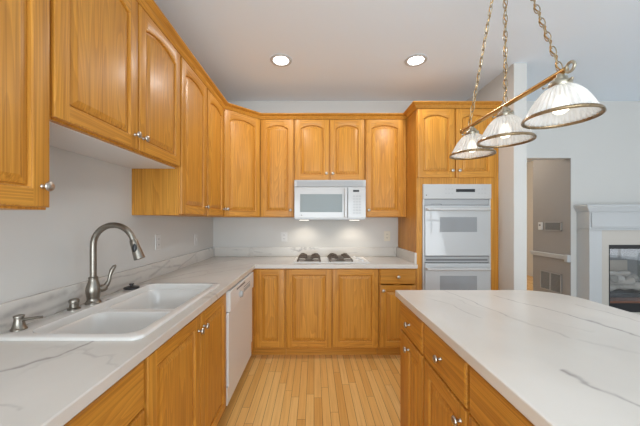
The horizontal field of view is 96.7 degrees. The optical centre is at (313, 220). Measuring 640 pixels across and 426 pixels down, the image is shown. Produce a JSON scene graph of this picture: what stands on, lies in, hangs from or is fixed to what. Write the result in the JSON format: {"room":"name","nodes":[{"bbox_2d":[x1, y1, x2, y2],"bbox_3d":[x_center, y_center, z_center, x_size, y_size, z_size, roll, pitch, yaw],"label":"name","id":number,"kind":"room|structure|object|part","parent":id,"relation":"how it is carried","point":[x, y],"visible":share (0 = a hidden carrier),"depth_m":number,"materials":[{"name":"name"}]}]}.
{"room":"kitchen","nodes":[
{"label":"kitchen","id":0,"kind":"room"},
{"bbox_2d":[0,145,212,302],"bbox_3d":[-1.265,-0.035,0.164,0.150,2.743,6.628,0,0,0],"label":"wall","id":1,"kind":"structure","parent":0,"point":[41,251],"depth_m":1.44,"materials":[{"name":"grey paint"}]},
{"bbox_2d":[0,0,54,209],"bbox_3d":[-1.012,-0.568,0.690,0.356,1.067,0.498,0,0,0],"label":"upper cabinet","id":2,"kind":"object","parent":1,"relation":"attached to","point":[25,184],"visible":1,"depth_m":0.86,"materials":[{"name":"brown wood"}]},
{"bbox_3d":[-0.874,-0.558,0.695,0.012,0.907,0.354,0,0,0],"label":"raised panel","id":3,"kind":"part","parent":2,"relation":"part of","materials":[{"name":"brown wood"}]},
{"bbox_3d":[-0.850,-0.108,0.906,0.032,0.032,0.032,0,0,0],"label":"knob","id":4,"kind":"part","parent":2,"relation":"part of","materials":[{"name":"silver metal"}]},
{"bbox_2d":[0,247,214,332],"bbox_3d":[-1.179,0.369,1.688,0.020,0.108,3.337,0,0,0],"label":"backsplash","id":5,"kind":"structure","parent":1,"relation":"attached to","point":[50,302],"depth_m":1.41,"materials":[{"name":"white stone"}]},
{"bbox_2d":[49,0,179,168],"bbox_3d":[-1.012,-0.719,1.397,0.356,0.765,0.909,0,0,0],"label":"upper cabinet","id":6,"kind":"object","parent":1,"relation":"attached to","point":[114,75],"visible":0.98,"depth_m":1.26,"materials":[{"name":"brown wood"}]},
{"bbox_3d":[-0.875,-0.711,1.177,0.019,0.728,0.450,0,0,0],"label":"door","id":7,"kind":"part","parent":6,"relation":"part of","materials":[{"name":"brown wood"}]},
{"bbox_3d":[-0.874,-0.711,1.177,0.012,0.602,0.325,0,0,0],"label":"raised panel","id":8,"kind":"part","parent":6,"relation":"part of","materials":[{"name":"brown wood"}]},
{"bbox_3d":[-0.850,-0.413,1.374,0.032,0.032,0.032,0,0,0],"label":"knob","id":9,"kind":"part","parent":6,"relation":"part of","materials":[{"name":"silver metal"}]},
{"bbox_3d":[-0.850,-0.413,1.440,0.032,0.032,0.032,0,0,0],"label":"knob","id":10,"kind":"part","parent":6,"relation":"part of","materials":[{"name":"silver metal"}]},
{"bbox_3d":[-0.875,-0.711,1.629,0.019,0.728,0.433,0,0,0],"label":"door","id":11,"kind":"part","parent":6,"relation":"part of","materials":[{"name":"brown wood"}]},
{"bbox_3d":[-0.874,-0.711,1.629,0.012,0.602,0.308,0,0,0],"label":"raised panel","id":12,"kind":"part","parent":6,"relation":"part of","materials":[{"name":"brown wood"}]},
{"bbox_2d":[155,234,160,249],"bbox_3d":[-1.186,0.165,2.165,0.008,0.116,0.072,0,0,0],"label":"wall outlet","id":13,"kind":"object","parent":1,"relation":"attached to","point":[157,236],"visible":1,"depth_m":2.15,"materials":[{"name":"white"}]},
{"bbox_2d":[132,55,209,215],"bbox_3d":[-1.012,-0.568,2.083,0.356,1.067,0.455,0,0,0],"label":"upper cabinet","id":14,"kind":"object","parent":1,"relation":"attached to","point":[182,190],"visible":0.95,"depth_m":1.93,"materials":[{"name":"brown wood"}]},
{"bbox_3d":[-0.875,-0.558,2.083,0.019,1.033,0.434,0,0,0],"label":"door","id":15,"kind":"part","parent":14,"relation":"part of","materials":[{"name":"brown wood"}]},
{"bbox_3d":[-0.874,-0.558,2.083,0.012,0.907,0.309,0,0,0],"label":"raised panel","id":16,"kind":"part","parent":14,"relation":"part of","materials":[{"name":"brown wood"}]},
{"bbox_2d":[194,234,197,245],"bbox_3d":[-1.184,0.195,2.862,0.012,0.116,0.072,0,0,0],"label":"wall switch","id":17,"kind":"object","parent":1,"relation":"attached to","point":[195,235],"visible":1,"depth_m":2.84,"materials":[{"name":"white plastic"}]},
{"bbox_2d":[181,89,226,216],"bbox_3d":[-1.012,-0.568,2.530,0.356,1.067,0.430,0,0,0],"label":"upper cabinet","id":18,"kind":"object","parent":1,"relation":"attached to","point":[215,111],"visible":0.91,"depth_m":2.50,"materials":[{"name":"brown wood"}]},
{"bbox_3d":[-0.875,-0.558,2.532,0.019,1.033,0.412,0,0,0],"label":"door","id":19,"kind":"part","parent":18,"relation":"part of","materials":[{"name":"brown wood"}]},
{"bbox_3d":[-0.874,-0.558,2.532,0.012,0.907,0.287,0,0,0],"label":"raised panel","id":20,"kind":"part","parent":18,"relation":"part of","materials":[{"name":"brown wood"}]},
{"bbox_2d":[222,109,259,216],"bbox_3d":[-0.883,-0.568,3.045,0.614,1.067,0.627,0,0,0],"label":"upper cabinet","id":21,"kind":"object","parent":1,"relation":"attached to","point":[241,131],"visible":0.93,"depth_m":2.88,"materials":[{"name":"brown wood"}]},
{"bbox_3d":[-0.725,-0.558,2.893,0.286,0.907,0.012,0,0,-45],"label":"raised panel","id":22,"kind":"part","parent":21,"relation":"part of","materials":[{"name":"brown wood"}]},
{"bbox_2d":[136,0,406,118],"bbox_3d":[-0.474,-1.104,2.119,1.375,0.050,3.199,0,0,35],"label":"crown molding","id":23,"kind":"structure","parent":21,"relation":"attached to","point":[150,7],"depth_m":2.43,"materials":[{"name":"brown wood"}]},
{"bbox_2d":[217,275,532,425],"bbox_3d":[2.305,1.337,2.250,7.390,0.001,10.900,0,0,0],"label":"floor","id":24,"kind":"structure","parent":0,"point":[271,390],"depth_m":2.22,"materials":[{"name":"brown wood"}]},
{"bbox_2d":[64,360,149,425],"bbox_3d":[-0.866,0.899,0.738,0.645,0.875,0.475,0,0,0],"label":"base cabinet","id":25,"kind":"object","parent":24,"relation":"on","point":[122,404],"visible":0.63,"depth_m":0.84,"materials":[{"name":"brown wood"}]},
{"bbox_3d":[-0.585,0.936,0.740,0.019,0.578,0.456,0,0,0],"label":"door","id":26,"kind":"part","parent":25,"relation":"part of","materials":[{"name":"brown wood"}]},
{"bbox_2d":[142,293,225,425],"bbox_3d":[-0.866,0.899,1.425,0.645,0.875,0.894,0,0,0],"label":"base cabinet","id":27,"kind":"object","parent":24,"relation":"on","point":[185,377],"visible":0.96,"depth_m":1.33,"materials":[{"name":"brown wood"}]},
{"bbox_3d":[-0.585,0.850,1.214,0.019,0.750,0.452,0,0,0],"label":"door","id":28,"kind":"part","parent":27,"relation":"part of","materials":[{"name":"brown wood"}]},
{"bbox_3d":[-0.583,0.850,1.214,0.012,0.625,0.327,0,0,0],"label":"raised panel","id":29,"kind":"part","parent":27,"relation":"part of","materials":[{"name":"brown wood"}]},
{"bbox_3d":[-0.559,0.550,1.412,0.032,0.032,0.032,0,0,0],"label":"knob","id":30,"kind":"part","parent":27,"relation":"part of","materials":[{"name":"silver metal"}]},
{"bbox_3d":[-0.585,0.850,1.657,0.019,0.750,0.414,0,0,0],"label":"door","id":31,"kind":"part","parent":27,"relation":"part of","materials":[{"name":"brown wood"}]},
{"bbox_3d":[-0.583,0.850,1.657,0.012,0.625,0.289,0,0,0],"label":"raised panel","id":32,"kind":"part","parent":27,"relation":"part of","materials":[{"name":"brown wood"}]},
{"bbox_2d":[226,272,252,405],"bbox_3d":[-0.853,0.903,2.244,0.635,0.868,0.719,0,0,0],"label":"dishwasher","id":33,"kind":"object","parent":24,"relation":"on","point":[239,297],"visible":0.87,"depth_m":2.11,"materials":[{"name":"white metal"}]},
{"bbox_3d":[-0.588,1.173,2.244,0.027,0.119,0.719,0,0,0],"label":"access panel","id":34,"kind":"part","parent":33,"relation":"part of","materials":[{"name":"white metal"}]},
{"bbox_3d":[-0.578,0.540,2.244,0.047,0.139,0.719,0,0,0],"label":"control panel","id":35,"kind":"part","parent":33,"relation":"part of","materials":[{"name":"white plastic"}]},
{"bbox_2d":[251,269,285,354],"bbox_3d":[-0.733,0.899,2.984,0.910,0.875,0.744,0,0,0],"label":"base cabinet","id":36,"kind":"object","parent":24,"relation":"on","point":[268,290],"visible":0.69,"depth_m":2.74,"materials":[{"name":"brown wood"}]},
{"bbox_2d":[0,247,417,425],"bbox_3d":[-0.100,0.388,1.688,2.179,0.146,3.337,0,0,0],"label":"countertop","id":37,"kind":"structure","parent":36,"relation":"on","point":[43,383],"depth_m":1.07,"materials":[{"name":"white stone"}]},
{"bbox_2d":[0,283,219,340],"bbox_3d":[-0.880,0.515,1.437,0.536,0.209,0.880,0,0,0],"label":"sink","id":38,"kind":"object","parent":37,"relation":"in","point":[121,315],"visible":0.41,"depth_m":1.37,"materials":[{"name":"white ceramic"}]},
{"bbox_2d":[9,314,42,331],"bbox_3d":[-1.085,0.384,1.072,0.103,0.054,0.048,0,0,0],"label":"soap dispenser","id":39,"kind":"object","parent":38,"relation":"on","point":[19,323],"visible":1,"depth_m":1.06,"materials":[{"name":"silver metal"}]},
{"bbox_2d":[67,298,80,310],"bbox_3d":[-1.112,0.387,1.318,0.052,0.047,0.052,0,0,0],"label":"air gap","id":40,"kind":"object","parent":38,"relation":"on","point":[73,303],"visible":1,"depth_m":1.30,"materials":[{"name":"silver metal"}]},
{"bbox_3d":[-0.850,0.532,1.210,0.404,0.174,0.349,0,0,0],"label":"bowl","id":41,"kind":"part","parent":38,"relation":"part of","materials":[{"name":"white ceramic"}]},
{"bbox_2d":[123,283,139,289],"bbox_3d":[-1.100,0.396,1.715,0.086,0.030,0.085,0,0,0],"label":"drain stopper","id":42,"kind":"object","parent":38,"relation":"on","point":[131,287],"visible":1,"depth_m":1.70,"materials":[{"name":"black plastic"}]},
{"bbox_3d":[-0.850,0.532,1.633,0.404,0.174,0.417,0,0,0],"label":"bowl","id":43,"kind":"part","parent":38,"relation":"part of","materials":[{"name":"white ceramic"}]},
{"bbox_2d":[85,222,144,304],"bbox_3d":[-0.988,0.210,1.438,0.288,0.401,0.114,0,0,0],"label":"faucet","id":44,"kind":"object","parent":37,"relation":"on","point":[93,290],"visible":1,"depth_m":1.40,"materials":[{"name":"silver metal"}]},
{"bbox_3d":[-1.075,0.345,1.445,0.040,0.040,0.046,0,0,38],"label":"handle","id":45,"kind":"part","parent":44,"relation":"part of","materials":[{"name":"silver metal"}]},
{"bbox_3d":[-1.056,0.292,1.467,0.026,0.120,0.067,0,0,40],"label":"lever","id":46,"kind":"part","parent":44,"relation":"part of","materials":[{"name":"silver metal"}]},
{"bbox_3d":[-0.999,0.160,1.415,0.227,0.301,0.029,0,0,0],"label":"spout","id":47,"kind":"part","parent":44,"relation":"part of","materials":[{"name":"silver metal"}]},
{"bbox_2d":[293,253,369,262],"bbox_3d":[0.175,0.392,3.005,0.756,0.062,0.410,0,0,0],"label":"cooktop","id":48,"kind":"object","parent":37,"relation":"in","point":[303,258],"visible":1,"depth_m":2.87,"materials":[{"name":"white ceramic"}]},
{"bbox_3d":[0.175,0.418,3.005,0.756,0.009,0.410,0,0,0],"label":"plate","id":49,"kind":"part","parent":48,"relation":"part of","materials":[{"name":"white ceramic"}]},
{"bbox_3d":[-0.427,0.848,2.743,0.153,0.629,0.012,0,0,0],"label":"raised panel","id":50,"kind":"part","parent":36,"relation":"part of","materials":[{"name":"brown wood"}]},
{"bbox_2d":[285,269,377,354],"bbox_3d":[0.173,0.899,3.046,0.900,0.875,0.621,0,0,0],"label":"base cabinet","id":51,"kind":"object","parent":24,"relation":"on","point":[328,311],"visible":0.93,"depth_m":2.74,"materials":[{"name":"brown wood"}]},
{"bbox_3d":[-0.050,0.848,2.744,0.436,0.754,0.019,0,0,0],"label":"door","id":52,"kind":"part","parent":51,"relation":"part of","materials":[{"name":"brown wood"}]},
{"bbox_3d":[-0.050,0.848,2.743,0.311,0.629,0.012,0,0,0],"label":"raised panel","id":53,"kind":"part","parent":51,"relation":"part of","materials":[{"name":"brown wood"}]},
{"bbox_3d":[0.398,0.848,2.743,0.311,0.629,0.012,0,0,0],"label":"raised panel","id":54,"kind":"part","parent":51,"relation":"part of","materials":[{"name":"brown wood"}]},
{"bbox_3d":[0.398,0.848,2.744,0.436,0.754,0.019,0,0,0],"label":"door","id":55,"kind":"part","parent":51,"relation":"part of","materials":[{"name":"brown wood"}]},
{"bbox_2d":[377,269,415,354],"bbox_3d":[0.808,0.899,3.030,0.363,0.875,0.653,0,0,0],"label":"base cabinet","id":56,"kind":"object","parent":24,"relation":"on","point":[389,280],"visible":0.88,"depth_m":2.74,"materials":[{"name":"brown wood"}]},
{"bbox_3d":[0.807,0.925,2.743,0.217,0.475,0.012,0,0,0],"label":"raised panel","id":57,"kind":"part","parent":56,"relation":"part of","materials":[{"name":"brown wood"}]},
{"bbox_3d":[0.807,0.543,2.744,0.342,0.144,0.019,0,0,0],"label":"drawer","id":58,"kind":"part","parent":56,"relation":"part of","materials":[{"name":"brown wood"}]},
{"bbox_3d":[0.807,0.925,2.744,0.342,0.600,0.019,0,0,0],"label":"door","id":59,"kind":"part","parent":56,"relation":"part of","materials":[{"name":"brown wood"}]},
{"bbox_2d":[400,302,425,425],"bbox_3d":[0.912,0.899,1.526,0.869,0.875,0.374,0,0,0],"label":"base cabinet","id":60,"kind":"object","parent":24,"relation":"on","point":[412,357],"visible":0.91,"depth_m":1.49,"materials":[{"name":"brown wood"}]},
{"bbox_3d":[0.519,0.557,1.514,0.019,0.156,0.339,0,0,0],"label":"drawer","id":61,"kind":"part","parent":60,"relation":"part of","materials":[{"name":"brown wood"}]},
{"bbox_3d":[0.518,0.935,1.469,0.012,0.455,0.125,0,0,0],"label":"raised panel","id":62,"kind":"part","parent":60,"relation":"part of","materials":[{"name":"brown wood"}]},
{"bbox_2d":[398,108,497,289],"bbox_3d":[1.389,0.118,3.030,0.794,2.438,0.653,0,0,0],"label":"tall cabinet","id":63,"kind":"object","parent":24,"relation":"on","point":[432,134],"visible":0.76,"depth_m":2.75,"materials":[{"name":"brown wood"}]},
{"bbox_3d":[1.177,-0.743,2.744,0.357,0.664,0.019,0,0,0],"label":"door","id":64,"kind":"part","parent":63,"relation":"part of","materials":[{"name":"brown wood"}]},
{"bbox_3d":[1.177,-0.743,2.743,0.232,0.538,0.012,0,0,0],"label":"raised panel","id":65,"kind":"part","parent":63,"relation":"part of","materials":[{"name":"brown wood"}]},
{"bbox_2d":[404,101,502,116],"bbox_3d":[1.363,-1.104,2.841,0.846,0.050,0.298,0,0,0],"label":"crown molding","id":66,"kind":"structure","parent":63,"relation":"on","point":[414,105],"depth_m":2.72,"materials":[{"name":"brown wood"}]},
{"bbox_2d":[422,184,490,289],"bbox_3d":[1.372,0.281,2.977,0.656,1.256,0.591,0,0,0],"label":"wall oven","id":67,"kind":"object","parent":63,"relation":"in","point":[456,218],"visible":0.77,"depth_m":2.72,"materials":[{"name":"grey metal"}]},
{"bbox_3d":[1.372,0.647,2.737,0.616,0.470,0.030,0,0,0],"label":"door","id":68,"kind":"part","parent":67,"relation":"part of","materials":[{"name":"white metal"}]},
{"bbox_3d":[1.372,0.099,2.737,0.616,0.484,0.030,0,0,0],"label":"door","id":69,"kind":"part","parent":67,"relation":"part of","materials":[{"name":"grey ceramic"}]},
{"bbox_3d":[1.372,-0.276,2.736,0.652,0.143,0.033,0,0,0],"label":"control panel","id":70,"kind":"part","parent":67,"relation":"part of","materials":[{"name":"grey ceramic"}]},
{"bbox_3d":[1.372,0.465,2.701,0.604,0.025,0.041,0,0,0],"label":"handle","id":71,"kind":"part","parent":67,"relation":"part of","materials":[{"name":"white metal"}]},
{"bbox_3d":[1.372,-0.103,2.701,0.604,0.025,0.041,0,0,0],"label":"handle","id":72,"kind":"part","parent":67,"relation":"part of","materials":[{"name":"white metal"}]},
{"bbox_3d":[1.552,-0.743,2.744,0.371,0.664,0.019,0,0,0],"label":"door","id":73,"kind":"part","parent":63,"relation":"part of","materials":[{"name":"brown wood"}]},
{"bbox_3d":[1.552,-0.743,2.743,0.246,0.538,0.012,0,0,0],"label":"raised panel","id":74,"kind":"part","parent":63,"relation":"part of","materials":[{"name":"brown wood"}]},
{"bbox_2d":[424,324,471,425],"bbox_3d":[0.912,0.899,1.145,0.869,0.875,0.384,0,0,0],"label":"base cabinet","id":75,"kind":"object","parent":24,"relation":"on","point":[446,374],"visible":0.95,"depth_m":1.12,"materials":[{"name":"brown wood"}]},
{"bbox_3d":[0.494,0.557,1.141,0.032,0.032,0.032,0,0,0],"label":"knob","id":76,"kind":"part","parent":75,"relation":"part of","materials":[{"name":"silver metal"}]},
{"bbox_3d":[0.518,0.935,1.141,0.012,0.455,0.242,0,0,0],"label":"raised panel","id":77,"kind":"part","parent":75,"relation":"part of","materials":[{"name":"brown wood"}]},
{"bbox_3d":[0.519,0.935,1.141,0.019,0.580,0.367,0,0,0],"label":"door","id":78,"kind":"part","parent":75,"relation":"part of","materials":[{"name":"brown wood"}]},
{"bbox_3d":[0.494,0.695,0.986,0.032,0.032,0.032,0,0,0],"label":"knob","id":79,"kind":"part","parent":75,"relation":"part of","materials":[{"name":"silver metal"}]},
{"bbox_2d":[469,366,534,425],"bbox_3d":[0.912,0.899,0.736,0.869,0.875,0.430,0,0,0],"label":"base cabinet","id":80,"kind":"object","parent":24,"relation":"on","point":[488,407],"visible":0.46,"depth_m":0.83,"materials":[{"name":"brown wood"}]},
{"bbox_3d":[0.519,0.935,0.733,0.019,0.580,0.413,0,0,0],"label":"door","id":81,"kind":"part","parent":80,"relation":"part of","materials":[{"name":"brown wood"}]},
{"bbox_3d":[0.912,0.899,0.284,0.869,0.875,0.468,0,0,0],"label":"base cabinet","id":82,"kind":"object","parent":24,"relation":"on","visible":0},
{"bbox_2d":[395,290,639,425],"bbox_3d":[0.977,0.442,0.814,0.967,0.038,1.828,0,0,0],"label":"countertop","id":83,"kind":"structure","parent":82,"relation":"on","point":[558,359],"depth_m":0.95,"materials":[{"name":"white stone"}]},
{"bbox_2d":[154,0,639,162],"bbox_3d":[2.305,-1.456,2.250,7.290,0.100,10.800,0,0,0],"label":"ceiling","id":84,"kind":"structure","parent":0,"point":[339,50],"depth_m":2.27,"materials":[{"name":"white paint"}]},
{"bbox_2d":[270,54,291,66],"bbox_3d":[-0.289,-1.399,2.494,0.192,0.010,0.192,0,0,0],"label":"recessed light","id":85,"kind":"object","parent":84,"relation":"in","point":[281,60],"visible":1,"depth_m":2.49,"materials":[{"name":"white glass"}]},
{"bbox_2d":[404,54,427,66],"bbox_3d":[0.894,-1.399,2.494,0.192,0.010,0.192,0,0,0],"label":"recessed light","id":86,"kind":"object","parent":84,"relation":"in","point":[417,59],"visible":1,"depth_m":2.49,"materials":[{"name":"white plastic"}]},
{"bbox_2d":[449,0,606,159],"bbox_3d":[0.975,-0.902,1.443,0.255,1.006,0.891,0,0,0],"label":"pendant","id":87,"kind":"object","parent":84,"relation":"hanging from","point":[565,102],"visible":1,"depth_m":1.24,"materials":[{"name":"gold metal"}]},
{"bbox_2d":[462,126,478,135],"bbox_3d":[0.976,-0.535,1.745,0.102,0.090,0.096,0,0,0],"label":"socket","id":88,"kind":"object","parent":87,"relation":"attached to","point":[472,131],"depth_m":1.73,"materials":[{"name":"silver metal"}]},
{"bbox_3d":[0.975,-0.469,1.755,0.245,0.121,0.245,0,0,0],"label":"lamp shade","id":89,"kind":"part","parent":87,"relation":"part of","materials":[{"name":"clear glass"}]},
{"bbox_3d":[0.975,-0.982,1.639,0.017,0.782,0.297,0,0,0],"label":"cord","id":90,"kind":"part","parent":87,"relation":"part of","materials":[{"name":"gold metal"}]},
{"bbox_3d":[0.975,-0.982,1.641,0.022,0.792,0.301,0,0,0],"label":"chain","id":91,"kind":"part","parent":87,"relation":"part of","materials":[{"name":"gold metal"}]},
{"bbox_2d":[492,106,513,117],"bbox_3d":[0.976,-0.535,1.440,0.102,0.090,0.096,0,0,0],"label":"socket","id":92,"kind":"object","parent":87,"relation":"attached to","point":[504,112],"depth_m":1.43,"materials":[{"name":"silver metal"}]},
{"bbox_3d":[0.975,-0.983,1.450,0.017,0.783,0.017,0,0,0],"label":"cord","id":93,"kind":"part","parent":87,"relation":"part of","materials":[{"name":"gold metal"}]},
{"bbox_3d":[0.975,-0.983,1.450,0.021,0.793,0.020,0,0,12],"label":"chain","id":94,"kind":"part","parent":87,"relation":"part of","materials":[{"name":"gold metal"}]},
{"bbox_3d":[0.975,-0.469,1.450,0.245,0.121,0.245,0,0,0],"label":"lamp shade","id":95,"kind":"part","parent":87,"relation":"part of","materials":[{"name":"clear glass"}]},
{"bbox_3d":[0.975,-0.983,1.264,0.017,0.785,0.281,0,0,0],"label":"cord","id":96,"kind":"part","parent":87,"relation":"part of","materials":[{"name":"gold metal"}]},
{"bbox_3d":[0.975,-0.982,1.265,0.022,0.792,0.292,0,0,0],"label":"chain","id":97,"kind":"part","parent":87,"relation":"part of","materials":[{"name":"gold metal"}]},
{"bbox_2d":[542,73,573,89],"bbox_3d":[0.976,-0.535,1.115,0.102,0.090,0.096,0,0,0],"label":"socket","id":98,"kind":"object","parent":87,"relation":"attached to","point":[560,81],"depth_m":1.10,"materials":[{"name":"silver metal"}]},
{"bbox_3d":[0.975,-0.457,1.125,0.055,0.072,0.055,0,0,0],"label":"bulb","id":99,"kind":"part","parent":87,"relation":"part of","materials":[{"name":"beige"}]},
{"bbox_3d":[0.975,-0.469,1.125,0.245,0.121,0.245,0,0,0],"label":"lamp shade","id":100,"kind":"part","parent":87,"relation":"part of","materials":[{"name":"white glass"}]},
{"bbox_2d":[213,101,639,296],"bbox_3d":[2.305,-0.035,3.418,6.990,2.743,0.120,0,0,0],"label":"wall","id":101,"kind":"structure","parent":0,"point":[603,151],"depth_m":3.36,"materials":[{"name":"grey paint"}]},
{"bbox_2d":[260,119,294,216],"bbox_3d":[-0.395,-0.568,3.180,0.364,1.067,0.356,0,0,0],"label":"upper cabinet","id":102,"kind":"object","parent":101,"relation":"attached to","point":[277,136],"visible":0.94,"depth_m":3.04,"materials":[{"name":"brown wood"}]},
{"bbox_3d":[-0.395,-0.558,3.042,0.221,0.907,0.012,0,0,0],"label":"raised panel","id":103,"kind":"part","parent":102,"relation":"part of","materials":[{"name":"brown wood"}]},
{"bbox_2d":[281,232,286,241],"bbox_3d":[-0.352,0.197,3.354,0.072,0.116,0.008,0,0,0],"label":"wall outlet","id":104,"kind":"object","parent":101,"relation":"attached to","point":[283,234],"visible":1,"depth_m":3.35,"materials":[{"name":"white plastic"}]},
{"bbox_2d":[215,247,395,255],"bbox_3d":[-0.100,0.369,3.347,2.136,0.108,0.020,0,0,0],"label":"backsplash","id":105,"kind":"structure","parent":101,"relation":"attached to","point":[219,251],"depth_m":3.34,"materials":[{"name":"white stone"}]},
{"bbox_2d":[295,119,363,179],"bbox_3d":[0.167,-0.762,3.180,0.751,0.678,0.356,0,0,0],"label":"upper cabinet","id":106,"kind":"object","parent":101,"relation":"attached to","point":[325,149],"visible":0.97,"depth_m":3.04,"materials":[{"name":"brown wood"}]},
{"bbox_3d":[-0.020,-0.753,3.043,0.360,0.644,0.019,0,0,0],"label":"door","id":107,"kind":"part","parent":106,"relation":"part of","materials":[{"name":"brown wood"}]},
{"bbox_3d":[-0.020,-0.752,3.042,0.235,0.518,0.012,0,0,0],"label":"raised panel","id":108,"kind":"part","parent":106,"relation":"part of","materials":[{"name":"brown wood"}]},
{"bbox_2d":[294,180,365,219],"bbox_3d":[0.167,-0.209,3.140,0.746,0.421,0.433,0,0,0],"label":"microwave","id":109,"kind":"object","parent":106,"relation":"attached to","point":[313,199],"visible":1,"depth_m":2.96,"materials":[{"name":"white plastic"}]},
{"bbox_3d":[0.072,-0.184,2.969,0.554,0.323,0.021,0,0,0],"label":"door","id":110,"kind":"part","parent":109,"relation":"part of","materials":[{"name":"grey ceramic"}]},
{"bbox_3d":[0.167,-0.006,3.158,0.730,0.006,0.340,0,0,0],"label":"plate","id":111,"kind":"part","parent":109,"relation":"part of","materials":[{"name":"grey plastic"}]},
{"bbox_3d":[0.328,-0.185,2.941,0.028,0.308,0.034,0,0,0],"label":"handle","id":112,"kind":"part","parent":109,"relation":"part of","materials":[{"name":"white plastic"}]},
{"bbox_3d":[0.446,-0.184,2.969,0.187,0.323,0.021,0,0,0],"label":"control panel","id":113,"kind":"part","parent":109,"relation":"part of","materials":[{"name":"grey ceramic"}]},
{"bbox_3d":[0.352,-0.753,3.043,0.361,0.644,0.019,0,0,0],"label":"door","id":114,"kind":"part","parent":106,"relation":"part of","materials":[{"name":"brown wood"}]},
{"bbox_3d":[0.352,-0.752,3.042,0.236,0.518,0.012,0,0,0],"label":"raised panel","id":115,"kind":"part","parent":106,"relation":"part of","materials":[{"name":"brown wood"}]},
{"bbox_2d":[364,119,405,216],"bbox_3d":[0.767,-0.568,3.180,0.443,1.067,0.356,0,0,0],"label":"upper cabinet","id":116,"kind":"object","parent":101,"relation":"attached to","point":[384,139],"visible":0.97,"depth_m":3.04,"materials":[{"name":"brown wood"}]},
{"bbox_3d":[0.755,-0.558,3.042,0.275,0.907,0.012,0,0,0],"label":"raised panel","id":117,"kind":"part","parent":116,"relation":"part of","materials":[{"name":"brown wood"}]},
{"bbox_2d":[384,231,389,240],"bbox_3d":[0.862,0.187,3.354,0.072,0.116,0.008,0,0,0],"label":"wall outlet","id":118,"kind":"object","parent":101,"relation":"attached to","point":[386,233],"visible":1,"depth_m":3.35,"materials":[{"name":"beige plastic"}]},
{"bbox_2d":[396,247,416,263],"bbox_3d":[0.980,0.369,3.049,0.021,0.108,0.617,0,0,0],"label":"backsplash","id":119,"kind":"structure","parent":101,"relation":"attached to","point":[410,256],"depth_m":2.97,"materials":[{"name":"white stone"}]},
{"bbox_2d":[573,204,639,314],"bbox_3d":[3.800,0.579,3.268,1.480,1.516,0.177,0,0,0],"label":"fireplace mantel","id":120,"kind":"object","parent":101,"relation":"attached to","point":[599,226],"visible":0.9,"depth_m":3.20,"materials":[{"name":"grey paint"}]},
{"bbox_2d":[573,204,639,206],"bbox_3d":[3.800,-0.166,3.268,1.480,0.026,0.177,0,0,0],"label":"shelf","id":121,"kind":"object","parent":120,"relation":"attached to","point":[585,205],"depth_m":3.18,"materials":[{"name":"grey paint"}]},
{"bbox_3d":[3.800,-0.126,3.272,1.464,0.054,0.170,0,0,0],"label":"bed moulding","id":122,"kind":"part","parent":120,"relation":"part of","materials":[{"name":"grey paint"}]},
{"bbox_3d":[3.800,0.103,3.273,1.416,0.018,0.167,0,0,0],"label":"moulding","id":123,"kind":"part","parent":120,"relation":"part of","materials":[{"name":"grey paint"}]},
{"bbox_2d":[609,245,639,311],"bbox_3d":[3.800,0.658,3.483,0.942,0.760,0.550,0,0,0],"label":"gas fireplace","id":124,"kind":"object","parent":120,"relation":"in","point":[624,260],"visible":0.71,"depth_m":3.46,"materials":[{"name":"black"}]},
{"bbox_3d":[3.845,0.717,3.734,0.530,0.390,0.008,0,0,0],"label":"panel","id":125,"kind":"part","parent":124,"relation":"part of","materials":[{"name":"beige glass"}]},
{"bbox_2d":[466,63,526,289],"bbox_3d":[1.845,-0.035,2.950,0.117,2.743,0.816,0,0,0],"label":"wall","id":126,"kind":"structure","parent":0,"point":[512,161],"depth_m":2.56,"materials":[{"name":"grey paint"}]},
{"bbox_2d":[527,161,532,275],"bbox_3d":[5.250,-0.035,5.484,0.100,2.743,4.032,0,0,0],"label":"wall","id":127,"kind":"structure","parent":0,"point":[529,164],"depth_m":6.86,"materials":[{"name":"beige paint"}]},
{"bbox_2d":[533,158,570,295],"bbox_3d":[3.182,-0.035,3.647,0.304,2.743,0.576,0,0,0],"label":"wall","id":128,"kind":"structure","parent":0,"point":[551,178],"depth_m":3.63,"materials":[{"name":"grey paint"}]},
{"bbox_2d":[538,222,542,229],"bbox_3d":[3.018,0.075,3.790,0.024,0.100,0.056,0,0,0],"label":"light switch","id":129,"kind":"object","parent":128,"relation":"attached to","point":[540,224],"visible":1,"depth_m":3.78,"materials":[{"name":"white plastic"}]},
{"bbox_2d":[530,250,570,261],"bbox_3d":[3.013,0.455,3.659,0.042,0.085,0.602,0,0,0],"label":"trim","id":130,"kind":"structure","parent":128,"relation":"attached to","point":[567,258],"depth_m":3.57,"materials":[{"name":"grey paint"}]},
{"bbox_2d":[540,270,561,293],"bbox_3d":[3.023,0.782,3.638,0.012,0.240,0.325,0,0,0],"label":"air vent","id":131,"kind":"object","parent":128,"relation":"in","point":[550,281],"visible":0.97,"depth_m":3.62,"materials":[{"name":"grey metal"}]},
{"bbox_2d":[544,222,561,230],"bbox_3d":[3.023,0.075,3.603,0.012,0.113,0.255,0,0,0],"label":"air vent","id":132,"kind":"object","parent":128,"relation":"in","point":[549,226],"visible":1,"depth_m":3.59,"materials":[{"name":"grey metal"}]}
]}

